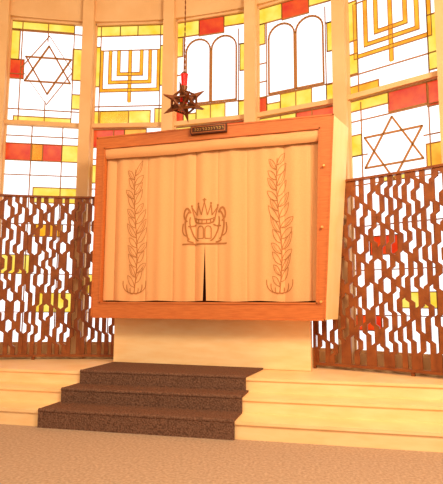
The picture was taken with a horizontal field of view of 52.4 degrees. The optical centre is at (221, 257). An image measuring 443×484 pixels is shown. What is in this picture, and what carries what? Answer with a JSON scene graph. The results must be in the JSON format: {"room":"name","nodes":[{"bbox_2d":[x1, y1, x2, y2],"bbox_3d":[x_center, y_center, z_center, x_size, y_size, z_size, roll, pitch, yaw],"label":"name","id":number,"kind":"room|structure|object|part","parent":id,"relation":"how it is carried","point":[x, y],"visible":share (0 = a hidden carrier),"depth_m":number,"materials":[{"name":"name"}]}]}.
{"room":"house of worship","nodes":[
{"label":"house of worship","id":0,"kind":"room"},
{"bbox_2d":[0,424,442,483],"bbox_3d":[-2.036,1.333,-0.375,17.000,0.100,15.300,-1,-6,15],"label":"floor","id":1,"kind":"structure","parent":0,"point":[28,454],"depth_m":3.85,"materials":[{"name":"carpet"}]},
{"bbox_2d":[0,359,442,452],"bbox_3d":[-0.488,1.674,5.648,9.223,0.496,2.056,-1,-6,11],"label":"stone platform","id":2,"kind":"object","parent":1,"relation":"on","point":[320,406],"visible":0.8,"depth_m":4.81,"materials":[{"name":"beige stone"}]},
{"bbox_2d":[0,194,114,359],"bbox_3d":[-2.815,0.276,6.816,2.666,2.503,0.195,1,-6,-7],"label":"screen","id":3,"kind":"object","parent":2,"relation":"on","point":[6,224],"visible":0.73,"depth_m":6.86,"materials":[{"name":"brown wood"}]},
{"bbox_2d":[37,362,262,439],"bbox_3d":[-0.724,1.628,5.344,2.201,0.521,1.564,-1,-6,15],"label":"carpeted stairs","id":4,"kind":"structure","parent":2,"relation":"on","point":[177,400],"depth_m":4.99,"materials":[{"name":"brown carpet"}]},
{"bbox_2d":[113,318,312,370],"bbox_3d":[-0.164,1.158,6.219,2.770,0.651,0.300,-1,-6,15],"label":"pedestal","id":5,"kind":"object","parent":2,"relation":"on","point":[265,344],"visible":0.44,"depth_m":6.04,"materials":[{"name":"beige wood"}]},
{"bbox_2d":[90,113,347,320],"bbox_3d":[-0.056,-0.468,6.123,3.500,2.580,0.560,-1,-6,15],"label":"torah ark","id":6,"kind":"object","parent":5,"relation":"on","point":[223,221],"visible":1,"depth_m":5.96,"materials":[{"name":"brown wood"}]},
{"bbox_2d":[103,151,205,301],"bbox_3d":[-0.930,-0.435,6.236,1.482,2.071,0.055,-1,-6,15],"label":"curtain","id":7,"kind":"object","parent":6,"relation":"hanging from","point":[154,234],"depth_m":6.22,"materials":[{"name":"fabric"}]},
{"bbox_2d":[205,141,317,301],"bbox_3d":[0.514,-0.468,5.849,1.508,2.071,0.051,-1,-6,15],"label":"curtain","id":8,"kind":"object","parent":6,"relation":"hanging from","point":[261,201],"depth_m":5.84,"materials":[{"name":"fabric"}]},
{"bbox_2d":[313,163,442,375],"bbox_3d":[2.253,0.157,5.437,2.471,2.503,0.177,-4,-8,37],"label":"screen","id":9,"kind":"object","parent":2,"relation":"on","point":[428,188],"visible":0.75,"depth_m":5.61,"materials":[{"name":"brown wood"}]},
{"bbox_2d":[0,0,442,377],"bbox_3d":[-0.783,-1.709,4.588,14.489,7.000,5.639,-1,-6,15],"label":"wall","id":10,"kind":"structure","parent":0,"point":[89,13],"depth_m":7.22,"materials":[{"name":"paint"}]},
{"bbox_2d":[0,17,82,344],"bbox_3d":[-2.919,-1.313,7.291,1.224,5.364,0.120,1,-6,-7],"label":"window","id":11,"kind":"structure","parent":10,"relation":"in","point":[40,147],"depth_m":7.37,"materials":[{"name":"white glass"}]},
{"bbox_2d":[85,21,162,344],"bbox_3d":[-1.544,-1.303,7.335,1.224,5.360,0.120,0,-6,4],"label":"window","id":12,"kind":"structure","parent":10,"relation":"in","point":[127,89],"depth_m":7.52,"materials":[{"name":"white glass"}]},
{"bbox_2d":[174,9,243,128],"bbox_3d":[-0.185,-1.319,7.123,1.224,5.360,0.134,-1,-6,15],"label":"window","id":13,"kind":"structure","parent":10,"relation":"in","point":[214,49],"depth_m":7.31,"materials":[{"name":"white glass"}]},
{"bbox_2d":[257,0,337,351],"bbox_3d":[1.110,-1.361,6.660,1.224,5.360,0.120,-3,-7,25],"label":"window","id":14,"kind":"structure","parent":10,"relation":"in","point":[294,38],"depth_m":6.85,"materials":[{"name":"white glass"}]},
{"bbox_2d":[346,0,442,357],"bbox_3d":[2.296,-1.427,5.965,1.224,5.360,0.120,-4,-7,36],"label":"window","id":15,"kind":"structure","parent":10,"relation":"in","point":[394,121],"depth_m":6.01,"materials":[{"name":"white glass"}]},
{"bbox_3d":[-1.354,-5.473,2.769,17.000,0.100,10.300,-1,-6,15],"label":"ceiling","id":16,"kind":"structure","parent":0,"visible":0},
{"bbox_2d":[163,0,204,120],"bbox_3d":[-0.471,-3.429,5.905,0.555,3.301,0.555,-1,-6,15],"label":"lamp","id":17,"kind":"object","parent":16,"relation":"hanging from","point":[180,101],"visible":1,"depth_m":5.70,"materials":[{"name":"brown metal"}]},
{"bbox_3d":[-0.470,-3.603,5.923,0.160,2.950,0.160,-1,-6,15],"label":"chain","id":18,"kind":"part","parent":17,"relation":"part of","materials":[{"name":"brown metal"}]}
]}

